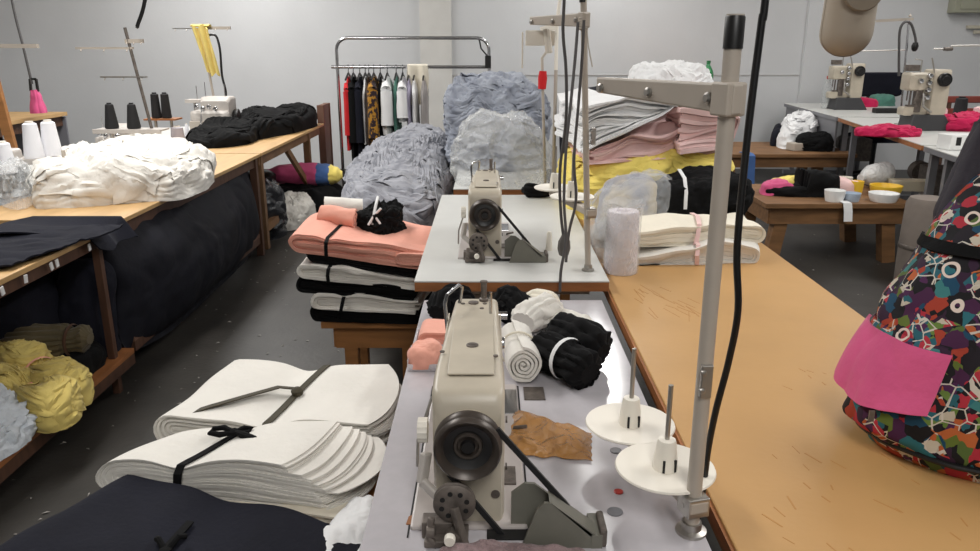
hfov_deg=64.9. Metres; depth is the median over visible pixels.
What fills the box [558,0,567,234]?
overhead wire
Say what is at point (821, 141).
heap
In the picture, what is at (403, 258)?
cloth bundle
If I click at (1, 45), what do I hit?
guide
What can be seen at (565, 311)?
heap
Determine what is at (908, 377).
backpack
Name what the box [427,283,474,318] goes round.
cloth bundle
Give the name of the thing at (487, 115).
heap
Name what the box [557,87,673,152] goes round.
cloth bundle
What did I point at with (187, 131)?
thread cone
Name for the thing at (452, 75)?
trim
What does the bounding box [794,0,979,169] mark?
wall
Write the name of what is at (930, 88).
machine
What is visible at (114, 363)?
shelf
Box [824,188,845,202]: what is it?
plastic bowl
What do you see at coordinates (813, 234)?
scraps
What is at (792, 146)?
box
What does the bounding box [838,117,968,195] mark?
table
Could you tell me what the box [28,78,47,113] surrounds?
hanging cloth
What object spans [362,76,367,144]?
garment
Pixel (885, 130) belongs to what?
heap
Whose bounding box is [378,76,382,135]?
garment
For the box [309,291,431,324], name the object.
cloth bundle
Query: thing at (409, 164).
heap
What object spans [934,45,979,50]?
guide
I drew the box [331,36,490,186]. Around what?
rack
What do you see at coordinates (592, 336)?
cloth bundle
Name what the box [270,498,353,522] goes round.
cloth bundle
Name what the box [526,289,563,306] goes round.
cloth bundle
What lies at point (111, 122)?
thread cone
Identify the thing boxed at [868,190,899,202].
plastic bowl
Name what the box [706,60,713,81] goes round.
bottle
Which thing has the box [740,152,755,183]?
webbing
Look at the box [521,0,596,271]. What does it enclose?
stand
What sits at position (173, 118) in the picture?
shelf
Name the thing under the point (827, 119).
table
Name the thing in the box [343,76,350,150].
garment
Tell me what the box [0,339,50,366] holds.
fabric bundle
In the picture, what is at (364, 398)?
cloth bundle
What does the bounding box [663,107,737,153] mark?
cloth bundle
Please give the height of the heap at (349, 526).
0.076 m
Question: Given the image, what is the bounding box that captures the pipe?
[966,25,979,28]
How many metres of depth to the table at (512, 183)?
4.45 m
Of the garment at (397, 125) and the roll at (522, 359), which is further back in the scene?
the garment at (397, 125)
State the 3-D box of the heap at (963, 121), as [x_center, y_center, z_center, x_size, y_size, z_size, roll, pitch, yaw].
[4.067,-1.306,6.448,0.648,0.166,0.380,-1,17,-4]
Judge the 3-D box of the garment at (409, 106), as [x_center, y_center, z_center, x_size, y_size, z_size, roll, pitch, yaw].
[-0.817,-1.765,7.869,0.068,0.525,0.479,0,17,0]
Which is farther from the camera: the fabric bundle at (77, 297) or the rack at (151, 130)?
the rack at (151, 130)
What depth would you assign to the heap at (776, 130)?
8.21 m
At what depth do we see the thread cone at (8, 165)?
4.07 m
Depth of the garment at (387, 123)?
7.64 m
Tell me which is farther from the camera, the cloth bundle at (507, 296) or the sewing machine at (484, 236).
the sewing machine at (484, 236)
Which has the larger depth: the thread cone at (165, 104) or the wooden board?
the wooden board
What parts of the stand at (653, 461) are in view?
spool plate, spool rod, spool plate, spool rod, guide arm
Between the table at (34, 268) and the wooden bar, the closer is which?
the table at (34, 268)
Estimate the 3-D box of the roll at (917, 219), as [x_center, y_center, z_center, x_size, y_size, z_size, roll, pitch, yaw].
[2.732,-0.190,4.868,0.278,0.630,0.278,0,17,0]
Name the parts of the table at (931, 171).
leg frame, motor, leg frame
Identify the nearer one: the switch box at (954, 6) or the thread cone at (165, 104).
the thread cone at (165, 104)
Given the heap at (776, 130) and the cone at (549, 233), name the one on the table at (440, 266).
the cone at (549, 233)
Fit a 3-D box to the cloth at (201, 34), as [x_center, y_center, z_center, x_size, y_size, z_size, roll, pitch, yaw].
[-2.493,-1.978,6.768,0.230,0.443,0.133,0,17,0]
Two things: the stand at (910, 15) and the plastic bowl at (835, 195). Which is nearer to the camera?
the plastic bowl at (835, 195)
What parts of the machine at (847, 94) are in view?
lever arm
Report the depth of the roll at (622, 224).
2.66 m
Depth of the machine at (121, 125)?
5.48 m
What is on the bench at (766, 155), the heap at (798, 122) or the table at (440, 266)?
the heap at (798, 122)
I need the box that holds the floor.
[0,169,921,550]
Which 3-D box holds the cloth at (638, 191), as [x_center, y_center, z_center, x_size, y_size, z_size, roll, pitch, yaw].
[0.576,-0.296,3.201,0.372,0.270,0.446,2,17,6]
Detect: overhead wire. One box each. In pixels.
[209,33,226,95]
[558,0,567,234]
[559,22,579,291]
[565,20,585,261]
[898,20,916,75]
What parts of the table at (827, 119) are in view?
panel, leg frame, motor, leg frame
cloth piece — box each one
[407,338,441,369]
[417,319,445,344]
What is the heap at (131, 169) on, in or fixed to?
on the table at (229, 166)
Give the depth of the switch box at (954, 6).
9.14 m
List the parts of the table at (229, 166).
shelf rail, leg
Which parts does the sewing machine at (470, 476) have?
lifter rod, reverse lever, thread post, needle plate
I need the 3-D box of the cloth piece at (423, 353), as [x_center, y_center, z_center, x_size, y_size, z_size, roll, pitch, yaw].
[-0.158,0.191,1.928,0.086,0.058,0.110,5,17,17]
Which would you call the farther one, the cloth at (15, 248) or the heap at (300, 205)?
the heap at (300, 205)
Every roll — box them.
[317,205,357,227]
[324,197,362,212]
[501,319,541,381]
[604,208,639,275]
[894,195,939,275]
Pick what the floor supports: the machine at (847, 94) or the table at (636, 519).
the table at (636, 519)
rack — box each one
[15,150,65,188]
[75,27,168,138]
[143,117,181,136]
[172,26,230,110]
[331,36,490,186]
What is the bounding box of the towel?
[407,64,428,104]
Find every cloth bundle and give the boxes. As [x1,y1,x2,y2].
[0,477,356,550]
[95,420,386,507]
[153,360,400,441]
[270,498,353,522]
[288,212,430,268]
[296,258,414,289]
[296,276,419,300]
[308,254,417,277]
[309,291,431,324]
[312,291,429,314]
[356,196,407,234]
[396,244,425,265]
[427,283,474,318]
[493,284,531,323]
[510,294,563,332]
[521,183,549,197]
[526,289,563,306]
[530,330,602,389]
[545,313,611,363]
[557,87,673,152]
[569,106,714,164]
[637,239,755,266]
[638,213,763,246]
[654,165,754,215]
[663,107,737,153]
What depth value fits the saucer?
5.51 m
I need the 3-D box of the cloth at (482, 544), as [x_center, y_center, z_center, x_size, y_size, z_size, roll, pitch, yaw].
[0.037,0.432,1.190,0.240,0.025,0.064,0,17,0]
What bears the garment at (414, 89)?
hanging from the hanger
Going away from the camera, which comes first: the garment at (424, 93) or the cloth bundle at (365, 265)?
the cloth bundle at (365, 265)
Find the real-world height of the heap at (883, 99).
0.136 m
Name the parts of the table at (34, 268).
shelf rail, leg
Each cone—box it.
[0,141,17,174]
[22,121,45,158]
[40,119,61,156]
[105,103,118,128]
[127,103,140,128]
[150,92,161,117]
[160,92,171,117]
[171,125,184,138]
[185,123,189,137]
[545,231,552,250]
[953,96,967,112]
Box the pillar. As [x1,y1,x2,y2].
[419,0,451,131]
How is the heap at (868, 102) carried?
on the table at (827, 119)
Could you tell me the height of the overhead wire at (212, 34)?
0.729 m
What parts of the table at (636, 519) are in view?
hinge plate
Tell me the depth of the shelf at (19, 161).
4.17 m
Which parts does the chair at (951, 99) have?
leg, backrest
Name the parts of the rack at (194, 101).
guide arm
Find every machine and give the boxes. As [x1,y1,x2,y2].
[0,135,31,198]
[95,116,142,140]
[189,82,240,131]
[410,280,606,548]
[458,159,547,262]
[826,56,866,109]
[897,58,952,130]
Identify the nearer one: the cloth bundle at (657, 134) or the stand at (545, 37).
the stand at (545, 37)
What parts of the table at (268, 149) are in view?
leg, leg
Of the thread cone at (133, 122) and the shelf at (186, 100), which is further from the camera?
the shelf at (186, 100)
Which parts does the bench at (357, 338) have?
leg, leg, leg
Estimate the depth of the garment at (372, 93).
7.65 m
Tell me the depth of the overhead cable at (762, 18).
1.15 m
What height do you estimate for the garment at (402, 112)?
0.443 m
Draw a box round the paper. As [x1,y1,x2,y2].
[511,410,592,460]
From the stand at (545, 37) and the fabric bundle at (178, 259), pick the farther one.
the fabric bundle at (178, 259)
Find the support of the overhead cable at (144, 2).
hanging from the ceiling
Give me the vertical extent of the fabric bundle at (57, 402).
0.186 m
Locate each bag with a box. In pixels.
[265,177,288,240]
[266,162,342,185]
[857,161,895,185]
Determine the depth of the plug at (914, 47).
6.65 m
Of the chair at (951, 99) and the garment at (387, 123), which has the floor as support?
the chair at (951, 99)
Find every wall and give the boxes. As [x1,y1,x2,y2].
[0,0,807,168]
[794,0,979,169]
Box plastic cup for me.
[851,180,864,194]
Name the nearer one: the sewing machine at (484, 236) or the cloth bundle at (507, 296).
the cloth bundle at (507, 296)
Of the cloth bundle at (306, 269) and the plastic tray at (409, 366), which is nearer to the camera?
the plastic tray at (409, 366)
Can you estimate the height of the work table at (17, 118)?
0.850 m
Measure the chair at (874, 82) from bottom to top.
1.205 m
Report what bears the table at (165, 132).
on the floor
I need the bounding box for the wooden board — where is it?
[317,103,333,165]
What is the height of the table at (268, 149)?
0.760 m
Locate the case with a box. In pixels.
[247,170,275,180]
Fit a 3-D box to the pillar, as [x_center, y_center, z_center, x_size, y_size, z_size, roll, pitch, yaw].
[-0.662,-3.041,9.392,0.384,3.500,0.070,0,17,0]
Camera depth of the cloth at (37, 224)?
3.47 m
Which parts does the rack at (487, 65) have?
hanging rail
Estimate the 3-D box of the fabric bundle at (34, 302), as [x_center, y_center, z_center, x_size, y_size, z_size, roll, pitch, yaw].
[-2.157,0.214,3.269,0.605,0.435,0.676,0,17,0]
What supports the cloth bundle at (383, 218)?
on the cloth bundle at (323, 238)
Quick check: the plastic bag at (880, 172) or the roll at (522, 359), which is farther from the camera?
the plastic bag at (880, 172)
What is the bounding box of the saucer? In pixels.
[844,191,861,201]
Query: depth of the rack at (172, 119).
5.82 m
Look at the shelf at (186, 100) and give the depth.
6.87 m
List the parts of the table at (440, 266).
leg frame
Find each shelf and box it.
[0,348,133,467]
[15,156,61,164]
[92,128,168,133]
[132,234,259,341]
[143,117,181,120]
[185,99,200,102]
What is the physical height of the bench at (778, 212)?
0.468 m
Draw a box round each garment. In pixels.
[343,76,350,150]
[348,76,357,159]
[354,76,367,153]
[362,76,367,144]
[366,77,370,144]
[367,76,379,144]
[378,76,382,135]
[380,76,393,134]
[393,76,401,130]
[397,76,407,121]
[407,79,411,123]
[411,78,419,123]
[421,80,428,124]
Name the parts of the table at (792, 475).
leg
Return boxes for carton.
[886,178,925,191]
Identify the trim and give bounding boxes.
[452,75,798,75]
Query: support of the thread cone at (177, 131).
on the table at (268, 149)
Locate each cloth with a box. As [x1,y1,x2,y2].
[0,216,137,250]
[0,223,123,268]
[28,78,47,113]
[190,24,219,76]
[439,539,586,550]
[593,173,657,240]
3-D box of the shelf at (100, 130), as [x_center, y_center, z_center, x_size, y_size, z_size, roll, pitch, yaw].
[-2.438,-0.987,5.236,0.460,0.030,0.151,0,17,0]
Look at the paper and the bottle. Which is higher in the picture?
the bottle
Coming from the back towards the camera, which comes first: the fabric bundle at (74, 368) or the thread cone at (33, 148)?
the thread cone at (33, 148)
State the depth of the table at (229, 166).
3.92 m
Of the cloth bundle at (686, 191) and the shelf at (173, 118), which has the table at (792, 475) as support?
the cloth bundle at (686, 191)
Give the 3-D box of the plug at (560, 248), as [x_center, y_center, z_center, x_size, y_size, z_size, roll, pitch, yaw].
[0.249,-0.105,2.587,0.041,0.080,0.041,7,18,22]
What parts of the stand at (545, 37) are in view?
spool plate, spool rod, guide arm, spool plate, spool rod, wrapped cord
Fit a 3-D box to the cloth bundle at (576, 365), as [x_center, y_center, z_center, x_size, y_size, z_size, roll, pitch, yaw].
[0.174,0.195,1.848,0.112,0.105,0.208,-11,20,-32]
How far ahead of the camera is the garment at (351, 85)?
7.67 m
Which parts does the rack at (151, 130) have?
guide arm, guide arm, guide arm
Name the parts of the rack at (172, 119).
leg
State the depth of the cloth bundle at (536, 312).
2.12 m
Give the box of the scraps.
[13,234,875,534]
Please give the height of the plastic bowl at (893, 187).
0.075 m
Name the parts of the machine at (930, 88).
lever arm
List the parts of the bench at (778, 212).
leg, leg, cloth strip, leg, leg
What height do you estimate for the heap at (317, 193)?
0.259 m
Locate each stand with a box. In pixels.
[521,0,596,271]
[538,0,561,182]
[585,14,746,540]
[861,13,913,124]
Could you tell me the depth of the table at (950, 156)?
5.30 m
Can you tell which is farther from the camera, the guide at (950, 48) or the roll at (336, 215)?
the guide at (950, 48)
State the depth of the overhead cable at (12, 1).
7.26 m
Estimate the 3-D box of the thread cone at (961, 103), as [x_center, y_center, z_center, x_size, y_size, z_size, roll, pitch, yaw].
[4.259,-1.500,6.973,0.124,0.235,0.124,0,17,0]
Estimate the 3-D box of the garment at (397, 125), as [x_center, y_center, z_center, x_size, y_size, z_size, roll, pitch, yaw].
[-0.946,-1.708,7.893,0.073,0.650,0.483,0,17,0]
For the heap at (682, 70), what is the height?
0.205 m
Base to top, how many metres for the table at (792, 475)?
0.760 m
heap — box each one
[0,386,38,460]
[26,135,216,209]
[185,101,316,148]
[278,183,342,211]
[284,190,315,230]
[321,494,372,550]
[341,122,456,226]
[440,70,551,171]
[552,309,592,319]
[556,147,732,219]
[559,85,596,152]
[629,59,711,81]
[759,178,792,195]
[768,168,840,197]
[770,124,781,145]
[771,175,794,182]
[776,110,817,148]
[795,131,835,151]
[838,176,857,191]
[854,123,922,137]
[860,97,877,106]
[869,94,895,105]
[944,109,979,131]
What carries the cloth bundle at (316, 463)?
on the cloth bundle at (325, 514)
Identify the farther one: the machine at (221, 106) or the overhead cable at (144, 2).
the machine at (221, 106)
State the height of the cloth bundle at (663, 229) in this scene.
0.093 m
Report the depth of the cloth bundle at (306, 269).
3.06 m
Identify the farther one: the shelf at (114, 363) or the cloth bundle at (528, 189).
the cloth bundle at (528, 189)
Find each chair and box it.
[844,72,901,178]
[916,96,979,164]
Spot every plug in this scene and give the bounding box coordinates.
[557,233,569,255]
[911,42,918,50]
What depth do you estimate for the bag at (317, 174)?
7.34 m
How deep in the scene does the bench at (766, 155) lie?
7.64 m
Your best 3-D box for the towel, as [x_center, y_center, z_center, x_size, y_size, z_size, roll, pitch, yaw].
[-0.732,-1.938,7.806,0.231,0.397,0.117,0,17,0]
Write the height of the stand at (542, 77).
0.978 m
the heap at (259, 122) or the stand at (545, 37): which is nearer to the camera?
the stand at (545, 37)
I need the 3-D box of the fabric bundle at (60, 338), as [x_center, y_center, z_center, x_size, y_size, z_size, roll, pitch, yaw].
[-1.886,0.280,3.233,0.393,0.166,0.205,-5,17,-16]
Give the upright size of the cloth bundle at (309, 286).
0.095 m
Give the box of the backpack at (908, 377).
[836,115,979,483]
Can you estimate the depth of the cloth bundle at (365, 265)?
3.06 m
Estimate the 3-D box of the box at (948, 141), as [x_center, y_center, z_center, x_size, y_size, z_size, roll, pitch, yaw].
[3.181,-0.912,5.236,0.200,0.100,0.142,-2,17,-5]
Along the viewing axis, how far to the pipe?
9.31 m
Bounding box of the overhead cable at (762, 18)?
[700,0,768,519]
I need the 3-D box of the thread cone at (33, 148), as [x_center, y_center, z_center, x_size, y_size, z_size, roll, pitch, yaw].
[-2.507,-0.743,4.214,0.104,0.200,0.104,0,17,0]
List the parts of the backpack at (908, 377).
zip pull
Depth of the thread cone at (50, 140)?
4.26 m
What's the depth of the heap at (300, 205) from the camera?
6.70 m
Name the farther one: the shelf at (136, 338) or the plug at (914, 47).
the plug at (914, 47)
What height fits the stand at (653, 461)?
0.810 m
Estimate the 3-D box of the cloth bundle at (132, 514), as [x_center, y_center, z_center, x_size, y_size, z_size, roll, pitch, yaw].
[-0.547,0.560,1.318,0.732,0.111,0.576,6,18,20]
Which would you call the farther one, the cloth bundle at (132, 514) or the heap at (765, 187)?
the heap at (765, 187)
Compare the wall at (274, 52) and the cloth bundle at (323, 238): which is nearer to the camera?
the cloth bundle at (323, 238)
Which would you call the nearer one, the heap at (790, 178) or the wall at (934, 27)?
the heap at (790, 178)
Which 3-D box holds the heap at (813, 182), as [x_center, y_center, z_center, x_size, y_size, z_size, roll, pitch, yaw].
[2.351,-0.723,5.827,0.587,0.201,0.374,0,17,0]
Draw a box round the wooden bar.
[0,81,17,147]
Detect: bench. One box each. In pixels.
[321,320,418,379]
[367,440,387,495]
[732,142,857,170]
[747,184,905,262]
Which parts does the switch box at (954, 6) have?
door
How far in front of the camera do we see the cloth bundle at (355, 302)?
3.08 m
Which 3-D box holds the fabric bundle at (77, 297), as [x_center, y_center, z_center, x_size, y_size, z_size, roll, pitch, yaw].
[-1.825,0.143,3.491,0.225,0.444,0.256,0,17,0]
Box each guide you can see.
[0,44,38,47]
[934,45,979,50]
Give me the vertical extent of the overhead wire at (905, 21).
0.465 m
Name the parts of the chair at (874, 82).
post, seat, backrest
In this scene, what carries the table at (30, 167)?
on the floor
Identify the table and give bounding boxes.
[0,112,70,155]
[0,154,264,350]
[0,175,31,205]
[0,233,135,483]
[27,165,35,174]
[143,126,189,136]
[207,124,323,248]
[360,300,710,550]
[414,195,608,298]
[453,169,547,194]
[560,219,979,550]
[782,103,924,199]
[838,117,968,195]
[923,146,960,195]
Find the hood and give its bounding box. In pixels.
[819,0,880,56]
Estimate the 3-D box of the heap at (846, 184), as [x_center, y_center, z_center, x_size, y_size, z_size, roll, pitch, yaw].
[2.651,-0.693,5.868,0.329,0.121,0.203,0,17,0]
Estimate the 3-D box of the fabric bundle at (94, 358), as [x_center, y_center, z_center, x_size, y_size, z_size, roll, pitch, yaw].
[-1.851,0.361,3.340,0.294,0.112,0.300,0,17,0]
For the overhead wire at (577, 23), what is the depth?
2.40 m
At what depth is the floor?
4.04 m
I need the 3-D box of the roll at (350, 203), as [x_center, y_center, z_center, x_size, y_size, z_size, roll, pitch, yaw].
[-0.639,-0.300,3.358,0.169,0.091,0.071,-3,17,-10]
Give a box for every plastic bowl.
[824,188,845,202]
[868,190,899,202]
[870,182,903,193]
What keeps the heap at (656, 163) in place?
on the table at (792, 475)
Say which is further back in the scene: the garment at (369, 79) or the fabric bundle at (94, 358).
the garment at (369, 79)
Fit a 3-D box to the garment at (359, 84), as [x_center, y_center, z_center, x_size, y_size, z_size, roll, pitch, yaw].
[-1.310,-1.534,7.942,0.100,1.011,0.557,0,17,0]
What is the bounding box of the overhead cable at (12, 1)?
[11,0,32,83]
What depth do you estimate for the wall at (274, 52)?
9.48 m
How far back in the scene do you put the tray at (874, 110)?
7.98 m
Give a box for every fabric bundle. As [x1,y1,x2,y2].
[0,274,59,339]
[0,323,93,355]
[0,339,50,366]
[0,360,85,433]
[26,351,93,406]
[48,172,259,348]
[55,259,121,356]
[62,340,106,374]
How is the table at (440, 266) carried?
on the floor
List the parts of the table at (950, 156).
leg frame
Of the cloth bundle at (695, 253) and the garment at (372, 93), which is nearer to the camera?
the cloth bundle at (695, 253)
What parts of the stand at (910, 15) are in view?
guide arm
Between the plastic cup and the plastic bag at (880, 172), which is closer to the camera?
the plastic cup
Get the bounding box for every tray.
[407,345,436,370]
[872,108,896,112]
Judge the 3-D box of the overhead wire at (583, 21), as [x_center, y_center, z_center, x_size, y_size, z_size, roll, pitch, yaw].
[0.270,-0.411,2.454,0.042,0.765,0.010,0,17,0]
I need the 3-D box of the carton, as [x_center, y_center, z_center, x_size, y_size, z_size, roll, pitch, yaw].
[3.256,-0.703,5.972,0.300,0.080,0.140,2,17,8]
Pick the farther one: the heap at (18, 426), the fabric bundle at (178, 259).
the fabric bundle at (178, 259)
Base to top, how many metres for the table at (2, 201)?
0.740 m
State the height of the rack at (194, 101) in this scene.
0.950 m
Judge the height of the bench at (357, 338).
0.450 m
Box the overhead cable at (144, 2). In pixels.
[135,0,146,28]
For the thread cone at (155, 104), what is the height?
0.190 m
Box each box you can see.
[786,142,803,150]
[936,133,968,149]
[947,0,979,12]
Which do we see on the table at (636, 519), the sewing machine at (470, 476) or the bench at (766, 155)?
the sewing machine at (470, 476)

